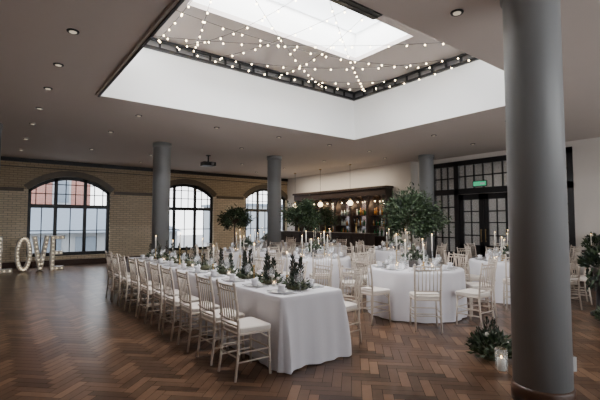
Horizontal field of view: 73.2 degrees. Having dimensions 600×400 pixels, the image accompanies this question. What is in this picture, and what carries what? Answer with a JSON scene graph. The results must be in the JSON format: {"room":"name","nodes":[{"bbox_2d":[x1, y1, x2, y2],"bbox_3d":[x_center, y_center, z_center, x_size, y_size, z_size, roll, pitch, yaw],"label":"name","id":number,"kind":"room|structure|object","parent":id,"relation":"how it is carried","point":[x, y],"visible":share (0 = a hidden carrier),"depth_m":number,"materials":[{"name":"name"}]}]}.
{"room":"wedding reception hall","nodes":[
{"label":"wedding reception hall","id":0,"kind":"room"},
{"bbox_2d":[0,160,286,262],"bbox_3d":[-6.246,0.558,15.935,15.300,3.650,0.300,2,-4,-37],"label":"wall","id":1,"kind":"structure","parent":0,"point":[130,216],"depth_m":15.36,"materials":[{"name":"beige brick"}]},
{"bbox_2d":[26,177,109,256],"bbox_3d":[-8.205,0.571,14.429,2.560,2.780,0.100,2,-4,-37],"label":"window","id":2,"kind":"structure","parent":1,"relation":"in","point":[55,205],"depth_m":14.45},
{"bbox_2d":[2,252,216,268],"bbox_3d":[-6.302,2.266,15.588,14.300,0.200,0.035,2,-4,-37],"label":"baseboard","id":3,"kind":"structure","parent":1,"relation":"attached to","point":[8,265],"depth_m":14.25,"materials":[{"name":"brown wood"}]},
{"bbox_2d":[0,156,287,199],"bbox_3d":[-6.252,-0.723,15.766,14.400,1.110,0.070,2,-4,-37],"label":"trim","id":4,"kind":"structure","parent":1,"relation":"attached to","point":[71,173],"depth_m":15.15,"materials":[{"name":"brown brick"}]},
{"bbox_2d":[169,184,212,250],"bbox_3d":[-4.857,0.710,16.994,2.500,2.780,0.100,2,-4,-37],"label":"window","id":5,"kind":"structure","parent":1,"relation":"in","point":[173,208],"depth_m":17.19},
{"bbox_2d":[245,189,284,240],"bbox_3d":[-1.684,0.842,19.426,2.300,2.780,0.100,2,-4,-37],"label":"window","id":6,"kind":"structure","parent":1,"relation":"in","point":[257,210],"depth_m":19.19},
{"bbox_2d":[177,235,208,246],"bbox_3d":[-19.440,3.881,33.387,70.000,0.100,43.100,2,-4,-37],"label":"ground","id":7,"kind":"structure","parent":0,"point":[188,238],"depth_m":43.89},
{"bbox_2d":[31,181,90,204],"bbox_3d":[-22.115,0.224,19.474,21.000,5.700,6.200,2,-4,-37],"label":"brick building","id":8,"kind":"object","parent":7,"relation":"on","point":[40,198],"visible":0.24,"depth_m":22.58,"materials":[{"name":"brick"}]},
{"bbox_2d":[30,208,180,252],"bbox_3d":[-11.471,1.752,20.881,9.700,2.800,3.800,2,-4,-37],"label":"outbuilding","id":9,"kind":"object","parent":7,"relation":"on","point":[63,214],"visible":0.18,"depth_m":19.70,"materials":[{"name":"stone"}]},
{"bbox_2d":[202,203,281,242],"bbox_3d":[-3.059,2.429,41.699,12.400,3.700,6.400,2,-4,-37],"label":"building","id":10,"kind":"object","parent":7,"relation":"on","point":[206,213],"visible":0.11,"depth_m":37.57,"materials":[{"name":"stone"}]},
{"bbox_2d":[0,0,599,178],"bbox_3d":[-0.097,-1.758,8.036,15.300,0.120,20.500,2,-4,-37],"label":"ceiling","id":11,"kind":"structure","parent":0,"point":[73,121],"depth_m":7.60,"materials":[{"name":"paint"}]},
{"bbox_2d":[66,28,79,34],"bbox_3d":[-2.537,-1.879,4.515,0.130,0.020,0.130,2,-4,-37],"label":"recessed light","id":12,"kind":"object","parent":11,"relation":"in","point":[72,31],"depth_m":4.50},
{"bbox_2d":[200,155,215,166],"bbox_3d":[-2.930,-1.262,12.940,0.400,0.340,0.340,2,-4,-37],"label":"ceiling projector","id":13,"kind":"object","parent":11,"relation":"hanging from","point":[205,163],"depth_m":12.84,"materials":[{"name":"black plastic"}]},
{"bbox_2d":[450,9,463,16],"bbox_3d":[1.596,-1.901,4.107,0.130,0.020,0.130,2,-4,-37],"label":"recessed light","id":14,"kind":"object","parent":11,"relation":"in","point":[457,12],"depth_m":4.09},
{"bbox_2d":[0,257,599,399],"bbox_3d":[-0.097,2.006,7.832,15.300,0.120,20.500,2,-4,-37],"label":"floor","id":15,"kind":"structure","parent":0,"point":[61,338],"depth_m":4.53,"materials":[{"name":"brown wood"}]},
{"bbox_2d":[0,237,12,273],"bbox_3d":[-8.808,1.635,12.072,0.377,1.080,0.231,3,-4,-41],"label":"light-up letter","id":16,"kind":"object","parent":15,"relation":"on","point":[1,238],"visible":1,"depth_m":11.95,"materials":[{"name":"white metal"}]},
{"bbox_2d":[14,237,31,271],"bbox_3d":[-8.453,1.650,12.347,0.432,1.056,0.231,3,-4,-41],"label":"light-up letter","id":17,"kind":"object","parent":15,"relation":"on","point":[27,241],"visible":1,"depth_m":12.28,"materials":[{"name":"white metal"}]},
{"bbox_2d":[32,236,49,270],"bbox_3d":[-8.105,1.655,12.613,0.456,1.078,0.231,3,-4,-41],"label":"light-up letter","id":18,"kind":"object","parent":15,"relation":"on","point":[40,259],"visible":1,"depth_m":12.54,"materials":[{"name":"white metal"}]},
{"bbox_2d":[49,235,64,269],"bbox_3d":[-7.745,1.679,12.887,0.377,1.080,0.231,3,-4,-41],"label":"light-up letter","id":19,"kind":"object","parent":15,"relation":"on","point":[53,252],"visible":1,"depth_m":12.77,"materials":[{"name":"white metal"}]},
{"bbox_2d":[105,251,129,299],"bbox_3d":[-3.641,1.491,8.103,0.443,0.942,0.412,3,-4,-39],"label":"dining chair","id":20,"kind":"object","parent":15,"relation":"on","point":[108,255],"visible":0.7,"depth_m":8.00,"materials":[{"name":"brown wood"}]},
{"bbox_2d":[111,252,139,304],"bbox_3d":[-3.310,1.466,7.651,0.443,0.942,0.412,3,-4,-40],"label":"dining chair","id":21,"kind":"object","parent":15,"relation":"on","point":[115,259],"visible":0.73,"depth_m":7.56,"materials":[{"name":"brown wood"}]},
{"bbox_2d":[119,254,148,310],"bbox_3d":[-2.973,1.442,7.207,0.443,0.942,0.412,2,-4,-35],"label":"dining chair","id":22,"kind":"object","parent":15,"relation":"on","point":[122,263],"visible":0.66,"depth_m":7.08,"materials":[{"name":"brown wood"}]},
{"bbox_2d":[127,256,159,316],"bbox_3d":[-2.618,1.419,6.772,0.443,0.942,0.412,3,-4,-39],"label":"dining chair","id":23,"kind":"object","parent":15,"relation":"on","point":[136,285],"visible":0.7,"depth_m":6.67,"materials":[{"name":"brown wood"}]},
{"bbox_2d":[137,259,171,323],"bbox_3d":[-2.285,1.394,6.323,0.443,0.942,0.412,2,-4,-37],"label":"dining chair","id":24,"kind":"object","parent":15,"relation":"on","point":[147,290],"visible":0.76,"depth_m":6.21,"materials":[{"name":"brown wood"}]},
{"bbox_2d":[151,142,171,255],"bbox_3d":[-3.740,0.284,10.870,0.490,3.648,0.490,2,-4,-37],"label":"round column","id":25,"kind":"structure","parent":15,"relation":"on","point":[161,150],"depth_m":10.72,"materials":[{"name":"grey paint"}]},
{"bbox_2d":[148,261,186,331],"bbox_3d":[-1.934,1.371,5.887,0.443,0.942,0.412,2,-4,-38],"label":"dining chair","id":26,"kind":"object","parent":15,"relation":"on","point":[159,294],"visible":0.79,"depth_m":5.79,"materials":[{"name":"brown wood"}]},
{"bbox_2d":[160,265,199,340],"bbox_3d":[-1.611,1.346,5.430,0.443,0.942,0.412,2,-4,-38],"label":"dining chair","id":27,"kind":"object","parent":15,"relation":"on","point":[173,301],"visible":0.85,"depth_m":5.34,"materials":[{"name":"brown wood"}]},
{"bbox_2d":[175,268,219,351],"bbox_3d":[-1.268,1.322,4.989,0.443,0.942,0.412,2,-4,-36],"label":"dining chair","id":28,"kind":"object","parent":15,"relation":"on","point":[190,308],"visible":0.86,"depth_m":4.90,"materials":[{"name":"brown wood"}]},
{"bbox_2d":[195,273,244,365],"bbox_3d":[-0.909,1.299,4.558,0.443,0.942,0.412,2,-4,-38],"label":"dining chair","id":29,"kind":"object","parent":15,"relation":"on","point":[212,315],"visible":0.84,"depth_m":4.47,"materials":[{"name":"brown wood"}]},
{"bbox_2d":[217,203,255,248],"bbox_3d":[-2.022,1.157,12.690,1.172,2.102,1.083,2,-4,-37],"label":"potted tree","id":30,"kind":"object","parent":15,"relation":"on","point":[242,217],"visible":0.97,"depth_m":12.61,"materials":[{"name":"green plant"}]},
{"bbox_2d":[123,257,351,373],"bbox_3d":[-1.611,1.508,6.670,1.065,0.750,6.092,2,-4,-37],"label":"banquet table","id":31,"kind":"object","parent":15,"relation":"on","point":[309,326],"visible":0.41,"depth_m":4.39,"materials":[{"name":"white fabric"}]},
{"bbox_2d":[136,255,321,294],"bbox_3d":[-1.575,1.023,6.623,0.790,0.210,5.508,2,-4,-37],"label":"place settings","id":32,"kind":"object","parent":31,"relation":"on","point":[197,270],"visible":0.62,"depth_m":5.34,"materials":[{"name":"white ceramic"}]},
{"bbox_2d":[146,233,313,289],"bbox_3d":[-1.595,0.847,6.648,0.351,0.578,5.541,2,-4,-38],"label":"centrepiece","id":33,"kind":"object","parent":31,"relation":"on","point":[296,282],"visible":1,"depth_m":5.46,"materials":[{"name":"green plant"}]},
{"bbox_2d":[216,278,271,382],"bbox_3d":[-0.579,1.274,4.106,0.443,0.942,0.412,2,-4,-37],"label":"dining chair","id":34,"kind":"object","parent":15,"relation":"on","point":[249,326],"visible":1,"depth_m":4.03,"materials":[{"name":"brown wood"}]},
{"bbox_2d":[217,249,276,271],"bbox_3d":[-1.420,1.732,10.807,1.659,0.750,1.612,2,-4,-37],"label":"round banquet table","id":35,"kind":"object","parent":15,"relation":"on","point":[262,254],"visible":0.19,"depth_m":10.17,"materials":[{"name":"white fabric"}]},
{"bbox_2d":[234,231,257,250],"bbox_3d":[-1.420,1.074,10.843,0.713,0.564,0.689,2,-4,-37],"label":"centrepiece","id":36,"kind":"object","parent":35,"relation":"on","point":[247,243],"visible":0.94,"depth_m":10.75,"materials":[{"name":"white wax"}]},
{"bbox_2d":[255,255,265,272],"bbox_3d":[-0.852,1.425,6.893,0.443,0.942,0.412,3,-4,-39],"label":"dining chair","id":37,"kind":"object","parent":15,"relation":"on","point":[255,255],"visible":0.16,"depth_m":7.04,"materials":[{"name":"white wood"}]},
{"bbox_2d":[251,242,287,255],"bbox_3d":[-1.228,1.958,14.985,1.646,0.750,1.642,2,-4,-37],"label":"round banquet table","id":38,"kind":"object","parent":15,"relation":"on","point":[257,245],"visible":0.08,"depth_m":14.37,"materials":[{"name":"white fabric"}]},
{"bbox_2d":[267,245,279,268],"bbox_3d":[-0.491,1.575,9.658,0.443,0.942,0.412,-3,-4,40],"label":"dining chair","id":39,"kind":"object","parent":15,"relation":"on","point":[278,245],"visible":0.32,"depth_m":9.81,"materials":[{"name":"white wood"}]},
{"bbox_2d":[267,155,281,255],"bbox_3d":[-0.836,0.405,13.095,0.490,3.648,0.490,2,-4,-37],"label":"round column","id":40,"kind":"structure","parent":15,"relation":"on","point":[273,161],"depth_m":12.94,"materials":[{"name":"grey paint"}]},
{"bbox_2d":[270,257,284,273],"bbox_3d":[-0.526,1.400,6.437,0.443,0.942,0.412,2,-4,-36],"label":"dining chair","id":41,"kind":"object","parent":15,"relation":"on","point":[283,260],"visible":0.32,"depth_m":6.50,"materials":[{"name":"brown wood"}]},
{"bbox_2d":[268,252,289,276],"bbox_3d":[-0.379,1.492,8.130,0.412,0.942,0.443,-3,-4,41],"label":"dining chair","id":42,"kind":"object","parent":15,"relation":"on","point":[269,252],"visible":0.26,"depth_m":7.99,"materials":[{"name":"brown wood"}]},
{"bbox_2d":[290,261,307,278],"bbox_3d":[-0.170,1.377,6.006,0.443,0.942,0.412,2,-4,-37],"label":"dining chair","id":43,"kind":"object","parent":15,"relation":"on","point":[305,266],"visible":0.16,"depth_m":6.00,"materials":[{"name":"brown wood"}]},
{"bbox_2d":[279,194,324,253],"bbox_3d":[0.089,0.972,10.904,1.127,2.278,1.154,3,-4,-41],"label":"potted tree","id":44,"kind":"object","parent":15,"relation":"on","point":[306,210],"visible":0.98,"depth_m":10.76,"materials":[{"name":"green plant"}]},
{"bbox_2d":[279,254,351,293],"bbox_3d":[0.328,1.631,8.941,1.639,0.750,1.617,2,-4,-37],"label":"round banquet table","id":45,"kind":"object","parent":15,"relation":"on","point":[346,261],"visible":0.31,"depth_m":8.28,"materials":[{"name":"white fabric"}]},
{"bbox_2d":[300,232,329,257],"bbox_3d":[0.331,0.971,8.975,0.737,0.568,0.659,2,-4,-37],"label":"centrepiece","id":46,"kind":"object","parent":45,"relation":"on","point":[316,245],"visible":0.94,"depth_m":8.91,"materials":[{"name":"white wax"}]},
{"bbox_2d":[285,251,345,258],"bbox_3d":[0.331,1.149,8.965,1.345,0.210,1.345,-1,-3,19],"label":"place settings","id":47,"kind":"object","parent":45,"relation":"on","point":[295,252],"visible":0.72,"depth_m":8.80,"materials":[{"name":"white ceramic"}]},
{"bbox_2d":[309,252,331,286],"bbox_3d":[0.405,1.479,7.884,0.412,0.942,0.443,0,-3,-6],"label":"dining chair","id":48,"kind":"object","parent":15,"relation":"on","point":[313,254],"visible":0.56,"depth_m":7.72,"materials":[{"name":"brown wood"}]},
{"bbox_2d":[312,262,332,286],"bbox_3d":[0.171,1.353,5.562,0.443,0.942,0.412,2,-4,-38],"label":"dining chair","id":49,"kind":"object","parent":15,"relation":"on","point":[315,264],"visible":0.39,"depth_m":5.68,"materials":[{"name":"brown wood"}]},
{"bbox_2d":[298,245,346,254],"bbox_3d":[0.714,1.848,12.944,1.635,0.750,1.641,2,-4,-37],"label":"round banquet table","id":50,"kind":"object","parent":15,"relation":"on","point":[343,246],"visible":0.24,"depth_m":12.34,"materials":[{"name":"white fabric"}]},
{"bbox_2d":[313,228,332,245],"bbox_3d":[0.717,1.190,12.983,0.718,0.564,0.678,2,-4,-37],"label":"centrepiece","id":51,"kind":"object","parent":50,"relation":"on","point":[321,239],"visible":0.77,"depth_m":12.89,"materials":[{"name":"white wax"}]},
{"bbox_2d":[311,205,340,231],"bbox_3d":[0.918,1.258,14.997,1.143,2.149,1.211,2,-4,-37],"label":"potted tree","id":52,"kind":"object","parent":15,"relation":"on","point":[329,220],"visible":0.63,"depth_m":14.87,"materials":[{"name":"green plant"}]},
{"bbox_2d":[281,231,377,265],"bbox_3d":[0.774,1.836,16.148,0.680,1.120,5.560,2,-4,-37],"label":"bar counter","id":53,"kind":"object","parent":15,"relation":"on","point":[368,238],"depth_m":14.93,"materials":[{"name":"brown wood"}]},
{"bbox_2d":[326,242,338,253],"bbox_3d":[0.897,1.696,11.900,0.412,0.942,0.443,1,-3,-12],"label":"dining chair","id":54,"kind":"object","parent":15,"relation":"on","point":[326,242],"visible":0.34,"depth_m":11.73,"materials":[{"name":"white wood"}]},
{"bbox_2d":[292,185,393,247],"bbox_3d":[1.535,1.014,16.778,0.460,2.830,5.600,2,-4,-37],"label":"bar cabinet","id":55,"kind":"object","parent":15,"relation":"on","point":[367,199],"visible":0.53,"depth_m":15.97,"materials":[{"name":"brown wood"}]},
{"bbox_2d":[341,209,348,231],"label":"liquor bottles","id":56,"kind":"object","parent":55,"relation":"in","point":[345,222],"depth_m":16.50,"materials":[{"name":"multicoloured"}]},
{"bbox_2d":[356,208,365,232],"label":"liquor bottles","id":57,"kind":"object","parent":55,"relation":"in","point":[360,223],"depth_m":15.76,"materials":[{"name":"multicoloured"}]},
{"bbox_2d":[373,207,383,235],"label":"liquor bottles","id":58,"kind":"object","parent":55,"relation":"in","point":[381,233],"depth_m":15.06,"materials":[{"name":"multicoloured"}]},
{"bbox_2d":[341,245,353,270],"bbox_3d":[1.030,1.580,9.746,0.412,0.942,0.443,-3,-4,42],"label":"dining chair","id":59,"kind":"object","parent":15,"relation":"on","point":[341,245],"visible":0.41,"depth_m":9.81,"materials":[{"name":"white wood"}]},
{"bbox_2d":[337,254,362,312],"bbox_3d":[0.865,1.431,6.996,0.443,0.942,0.412,0,-3,8],"label":"dining chair","id":60,"kind":"object","parent":15,"relation":"on","point":[338,257],"visible":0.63,"depth_m":6.84,"materials":[{"name":"brown wood"}]},
{"bbox_2d":[339,265,362,342],"bbox_3d":[0.518,1.329,5.123,0.443,0.942,0.412,2,-4,-38],"label":"dining chair","id":61,"kind":"object","parent":15,"relation":"on","point":[350,306],"visible":0.51,"depth_m":5.12,"materials":[{"name":"brown wood"}]},
{"bbox_2d":[342,250,369,292],"bbox_3d":[1.143,1.498,8.239,0.443,0.942,0.412,-3,-4,40],"label":"dining chair","id":62,"kind":"object","parent":15,"relation":"on","point":[359,258],"visible":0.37,"depth_m":8.16,"materials":[{"name":"brown wood"}]},
{"bbox_2d":[353,251,368,295],"bbox_3d":[1.301,1.469,7.698,0.412,0.942,0.443,2,-4,-36],"label":"dining chair","id":63,"kind":"object","parent":15,"relation":"on","point":[365,276],"visible":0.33,"depth_m":7.83,"materials":[{"name":"brown wood"}]},
{"bbox_2d":[352,247,374,281],"bbox_3d":[1.422,1.540,9.021,0.443,0.942,0.412,0,-3,-7],"label":"dining chair","id":64,"kind":"object","parent":15,"relation":"on","point":[372,250],"visible":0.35,"depth_m":9.03,"materials":[{"name":"brown wood"}]},
{"bbox_2d":[352,259,390,325],"bbox_3d":[1.092,1.388,6.204,0.443,0.942,0.412,2,-4,-36],"label":"dining chair","id":65,"kind":"object","parent":15,"relation":"on","point":[371,290],"visible":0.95,"depth_m":6.10,"materials":[{"name":"brown wood"}]},
{"bbox_2d":[362,244,384,264],"bbox_3d":[1.906,1.618,10.456,0.443,0.942,0.412,3,-4,-41],"label":"dining chair","id":66,"kind":"object","parent":15,"relation":"on","point":[375,261],"visible":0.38,"depth_m":10.29,"materials":[{"name":"brown wood"}]},
{"bbox_2d":[369,248,426,262],"bbox_3d":[2.698,1.753,11.188,1.608,0.750,1.651,2,-4,-37],"label":"round banquet table","id":67,"kind":"object","parent":15,"relation":"on","point":[381,255],"visible":0.2,"depth_m":10.57,"materials":[{"name":"white fabric"}]},
{"bbox_2d":[386,230,407,249],"bbox_3d":[2.696,1.093,11.228,0.649,0.568,0.723,0,-3,-3],"label":"centrepiece","id":68,"kind":"object","parent":67,"relation":"on","point":[393,241],"visible":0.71,"depth_m":11.15,"materials":[{"name":"white"}]},
{"bbox_2d":[375,245,421,250],"bbox_3d":[2.696,1.272,11.218,1.345,0.210,1.345,1,-3,-21],"label":"place settings","id":69,"kind":"object","parent":67,"relation":"on","point":[379,246],"visible":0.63,"depth_m":11.17,"materials":[{"name":"white ceramic"}]},
{"bbox_2d":[366,263,467,322],"bbox_3d":[1.941,1.517,6.842,1.614,0.750,1.638,2,-4,-37],"label":"round banquet table","id":70,"kind":"object","parent":15,"relation":"on","point":[400,283],"visible":0.62,"depth_m":6.16,"materials":[{"name":"white fabric"}]},
{"bbox_2d":[372,259,399,270],"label":"place settings","id":71,"kind":"object","parent":70,"relation":"on","point":[380,265],"depth_m":6.88,"materials":[{"name":"white ceramic"}]},
{"bbox_2d":[395,233,433,268],"bbox_3d":[1.944,0.859,6.875,0.669,0.564,0.719,2,-4,-37],"label":"centrepiece","id":72,"kind":"object","parent":70,"relation":"on","point":[413,253],"visible":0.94,"depth_m":6.80,"materials":[{"name":"green plant"}]},
{"bbox_2d":[379,182,453,249],"bbox_3d":[2.568,0.794,8.799,1.504,2.407,1.458,-2,-4,33],"label":"potted tree","id":73,"kind":"object","parent":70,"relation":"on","point":[426,219],"visible":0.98,"depth_m":8.60,"materials":[{"name":"green plant"}]},
{"bbox_2d":[412,260,456,271],"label":"place settings","id":74,"kind":"object","parent":70,"relation":"on","point":[449,267],"depth_m":6.62,"materials":[{"name":"white ceramic"}]},
{"bbox_2d":[409,264,442,332],"bbox_3d":[1.790,1.363,5.749,0.412,0.942,0.443,0,-3,7],"label":"dining chair","id":75,"kind":"object","parent":15,"relation":"on","point":[416,295],"visible":1,"depth_m":5.59,"materials":[{"name":"beige wood"}]},
{"bbox_2d":[418,154,434,257],"bbox_3d":[4.049,0.393,12.873,0.490,3.648,0.490,2,-4,-37],"label":"round column","id":76,"kind":"structure","parent":15,"relation":"on","point":[426,161],"depth_m":12.73,"materials":[{"name":"grey paint"}]},
{"bbox_2d":[425,245,445,264],"bbox_3d":[3.455,1.615,10.389,0.412,0.942,0.443,3,-4,-41],"label":"dining chair","id":77,"kind":"object","parent":15,"relation":"on","point":[440,250],"visible":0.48,"depth_m":10.27,"materials":[{"name":"brown wood"}]},
{"bbox_2d":[428,243,446,264],"bbox_3d":[3.788,1.656,11.164,0.443,0.942,0.412,0,-3,1],"label":"dining chair","id":78,"kind":"object","parent":15,"relation":"on","point":[429,259],"visible":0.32,"depth_m":11.12,"materials":[{"name":"brown wood"}]},
{"bbox_2d":[448,252,466,281],"bbox_3d":[2.826,1.458,7.509,0.443,0.942,0.412,2,-4,-38],"label":"dining chair","id":79,"kind":"object","parent":15,"relation":"on","point":[449,254],"visible":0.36,"depth_m":7.61,"materials":[{"name":"brown wood"}]},
{"bbox_2d":[456,247,471,270],"bbox_3d":[3.854,1.547,9.136,0.412,0.942,0.443,1,-3,-18],"label":"dining chair","id":80,"kind":"object","parent":15,"relation":"on","point":[456,247],"visible":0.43,"depth_m":9.31,"materials":[{"name":"brown wood"}]},
{"bbox_2d":[453,252,486,302],"bbox_3d":[3.237,1.470,7.718,0.443,0.942,0.412,1,-3,-18],"label":"dining chair","id":81,"kind":"object","parent":15,"relation":"on","point":[469,277],"visible":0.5,"depth_m":7.56,"materials":[{"name":"brown wood"}]},
{"bbox_2d":[456,261,495,329],"bbox_3d":[2.602,1.375,5.973,0.412,0.942,0.443,2,-4,-37],"label":"dining chair","id":82,"kind":"object","parent":15,"relation":"on","point":[479,294],"visible":0.99,"depth_m":5.89,"materials":[{"name":"beige wood"}]},
{"bbox_2d":[466,256,497,316],"bbox_3d":[3.001,1.415,6.697,0.443,0.942,0.412,0,-3,8],"label":"dining chair","id":83,"kind":"object","parent":15,"relation":"on","point":[474,285],"visible":0.56,"depth_m":6.52,"materials":[{"name":"beige wood"}]},
{"bbox_2d":[464,316,511,360],"bbox_3d":[2.137,1.542,4.528,0.562,0.451,0.563,-1,-3,17],"label":"flower arrangement","id":84,"kind":"object","parent":15,"relation":"on","point":[483,337],"visible":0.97,"depth_m":4.45,"materials":[{"name":"green plant"}]},
{"bbox_2d":[469,257,510,303],"bbox_3d":[4.255,1.585,8.101,1.638,0.750,1.631,2,-4,-37],"label":"round banquet table","id":85,"kind":"object","parent":15,"relation":"on","point":[475,265],"visible":0.18,"depth_m":7.55,"materials":[{"name":"white fabric"}]},
{"bbox_2d":[474,254,508,262],"bbox_3d":[4.250,1.104,8.129,1.383,0.210,1.383,2,-4,-37],"label":"place settings","id":86,"kind":"object","parent":85,"relation":"on","point":[480,258],"visible":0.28,"depth_m":8.32,"materials":[{"name":"white ceramic"}]},
{"bbox_2d":[493,232,508,260],"bbox_3d":[4.250,0.927,8.139,0.686,0.564,0.713,2,-4,-37],"label":"centrepiece","id":87,"kind":"object","parent":85,"relation":"on","point":[505,248],"visible":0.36,"depth_m":8.12,"materials":[{"name":"white wax"}]},
{"bbox_2d":[485,246,501,256],"bbox_3d":[4.702,1.571,9.588,0.443,0.942,0.412,2,-4,-36],"label":"dining chair","id":88,"kind":"object","parent":15,"relation":"on","point":[485,246],"visible":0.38,"depth_m":9.51,"materials":[{"name":"brown wood"}]},
{"bbox_2d":[497,355,505,370],"bbox_3d":[2.070,1.637,4.153,0.120,0.220,0.117,2,-4,-37],"label":"candle","id":89,"kind":"object","parent":15,"relation":"on","point":[501,362],"visible":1,"depth_m":4.12,"materials":[{"name":"white wax"}]},
{"bbox_2d":[502,255,509,309],"bbox_3d":[3.804,1.436,7.099,0.412,0.942,0.443,-1,-3,21],"label":"dining chair","id":90,"kind":"object","parent":15,"relation":"on","point":[506,281],"visible":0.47,"depth_m":7.01,"materials":[{"name":"beige wood"}]},
{"bbox_2d":[500,0,576,399],"bbox_3d":[2.069,-0.113,3.540,0.490,3.648,0.490,2,-4,-37],"label":"round column","id":91,"kind":"structure","parent":15,"relation":"on","point":[539,260],"depth_m":3.37,"materials":[{"name":"grey paint"}]},
{"bbox_2d":[573,356,576,371],"bbox_3d":[2.312,1.364,3.354,0.057,0.125,0.043,0,-3,0],"label":"wall socket","id":92,"kind":"object","parent":91,"relation":"attached to","point":[574,357],"visible":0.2,"depth_m":3.35,"materials":[{"name":"grey plastic"}]},
{"bbox_2d":[570,247,580,288],"bbox_3d":[6.223,1.561,9.396,0.412,0.942,0.443,2,-4,-38],"label":"dining chair","id":93,"kind":"object","parent":15,"relation":"on","point":[576,251],"visible":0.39,"depth_m":9.22,"materials":[{"name":"brown wood"}]},
{"bbox_2d":[570,257,582,309],"bbox_3d":[4.640,1.437,7.104,0.412,0.942,0.443,1,-3,-23],"label":"dining chair","id":94,"kind":"object","parent":15,"relation":"on","point":[572,282],"visible":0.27,"depth_m":6.99,"materials":[{"name":"beige wood"}]},
{"bbox_2d":[570,265,592,304],"bbox_3d":[5.260,1.467,7.662,0.443,0.942,0.412,-1,-3,24],"label":"dining chair","id":95,"kind":"object","parent":15,"relation":"on","point":[582,277],"visible":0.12,"depth_m":7.53,"materials":[{"name":"beige wood"}]},
{"bbox_2d":[576,245,599,316],"bbox_3d":[4.927,1.276,6.550,0.738,1.200,0.738,-1,-3,15],"label":"flower arrangement","id":96,"kind":"object","parent":15,"relation":"on","point":[592,254],"visible":1,"depth_m":6.56,"materials":[{"name":"green plant"}]},
{"bbox_2d":[592,305,599,320],"bbox_3d":[4.642,1.625,5.943,0.560,0.438,0.596,-1,-3,18],"label":"flower arrangement","id":97,"kind":"object","parent":15,"relation":"on","point":[596,312],"visible":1,"depth_m":6.06,"materials":[{"name":"green plant"}]},
{"bbox_3d":[7.596,1.616,9.410,0.500,0.830,1.600,2,-4,-37],"label":"console table","id":98,"kind":"object","parent":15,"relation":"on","visible":0},
{"bbox_2d":[581,231,599,247],"bbox_3d":[7.605,0.962,9.447,0.551,0.476,1.844,2,-4,-37],"label":"greenery garland","id":99,"kind":"object","parent":98,"relation":"on","point":[595,238],"visible":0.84,"depth_m":9.89,"materials":[{"name":"green plant"}]},
{"bbox_2d":[101,47,504,139],"bbox_3d":[0.428,-2.252,6.769,6.200,1.010,4.830,2,-4,-37],"label":"wall","id":100,"kind":"structure","parent":0,"point":[153,77],"depth_m":8.37,"materials":[{"name":"white paint"}]},
{"bbox_2d":[96,0,184,96],"bbox_3d":[-1.968,-1.842,4.905,0.060,0.050,4.630,2,-4,-37],"label":"trim","id":101,"kind":"structure","parent":100,"relation":"attached to","point":[174,5],"depth_m":4.69,"materials":[{"name":"paint"}]},
{"bbox_2d":[144,37,478,100],"bbox_3d":[0.428,-2.866,6.802,6.200,0.220,4.830,2,-4,-37],"label":"trim","id":102,"kind":"structure","parent":100,"relation":"attached to","point":[153,44],"depth_m":8.64,"materials":[{"name":"black metal"}]},
{"bbox_2d":[153,0,463,91],"bbox_3d":[0.428,-3.276,6.824,6.600,0.600,5.230,2,-4,-37],"label":"skylight","id":103,"kind":"object","parent":102,"relation":"on","point":[235,15],"visible":0.58,"depth_m":7.79,"materials":[{"name":"glass"},{"name":"black metal"},{"name":"white plaster"}]},
{"bbox_2d":[273,0,378,32],"bbox_3d":[0.153,-3.594,6.781,3.750,0.030,1.550,2,-4,-37],"label":"skylight window","id":104,"kind":"structure","parent":103,"relation":"attached to","point":[320,9],"depth_m":7.65,"materials":[{"name":"white glass"}]},
{"bbox_2d":[330,0,382,19],"bbox_3d":[1.002,-2.979,6.050,0.950,0.074,0.610,2,-4,-37],"label":"ceiling vent","id":105,"kind":"object","parent":103,"relation":"attached to","point":[359,8],"visible":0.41,"depth_m":6.22,"materials":[{"name":"black metal"}]},
{"bbox_2d":[153,0,471,90],"bbox_3d":[0.429,-2.672,6.792,5.946,0.498,4.576,2,-4,-37],"label":"string lights","id":106,"kind":"object","parent":100,"relation":"attached to","point":[203,21],"visible":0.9,"depth_m":7.04,"materials":[{"name":"beige"}]},
{"bbox_2d":[287,161,418,247],"bbox_3d":[1.905,0.632,17.303,0.700,3.650,7.450,2,-4,-37],"label":"wall","id":107,"kind":"structure","parent":0,"point":[398,175],"depth_m":15.94,"materials":[{"name":"white paint"}]},
{"bbox_2d":[436,161,569,252],"bbox_3d":[6.978,0.394,12.915,2.200,3.850,7.400,2,-4,-37],"label":"wall","id":108,"kind":"structure","parent":0,"point":[497,165],"depth_m":15.03,"materials":[{"name":"clear glass"}]},
{"bbox_2d":[418,137,599,275],"bbox_3d":[8.081,0.210,9.512,0.200,3.650,12.450,2,-4,-37],"label":"wall","id":109,"kind":"structure","parent":0,"point":[586,152],"depth_m":10.38,"materials":[{"name":"paint"}]},
{"bbox_2d":[434,147,575,274],"bbox_3d":[5.887,0.434,12.264,0.120,3.500,4.300,2,-4,-37],"label":"window","id":110,"kind":"structure","parent":109,"relation":"in","point":[456,191],"depth_m":12.91,"materials":[{"name":"black metal"}]},
{"bbox_2d":[459,193,484,266],"bbox_3d":[5.423,1.007,12.772,0.122,2.390,0.800,2,-4,-37],"label":"door","id":111,"kind":"structure","parent":110,"relation":"attached to","point":[480,249],"depth_m":12.77,"materials":[{"name":"black wood"}]},
{"bbox_2d":[473,180,486,186],"bbox_3d":[5.593,-0.511,12.562,0.048,0.180,0.450,2,-4,-37],"label":"exit sign","id":112,"kind":"object","parent":110,"relation":"attached to","point":[482,182],"visible":1,"depth_m":12.55,"materials":[{"name":"green plastic"}]},
{"bbox_2d":[483,192,508,251],"bbox_3d":[5.922,0.972,12.122,0.122,2.390,0.800,2,-4,-37],"label":"door","id":113,"kind":"structure","parent":110,"relation":"attached to","point":[500,195],"depth_m":12.28,"materials":[{"name":"black wood"}]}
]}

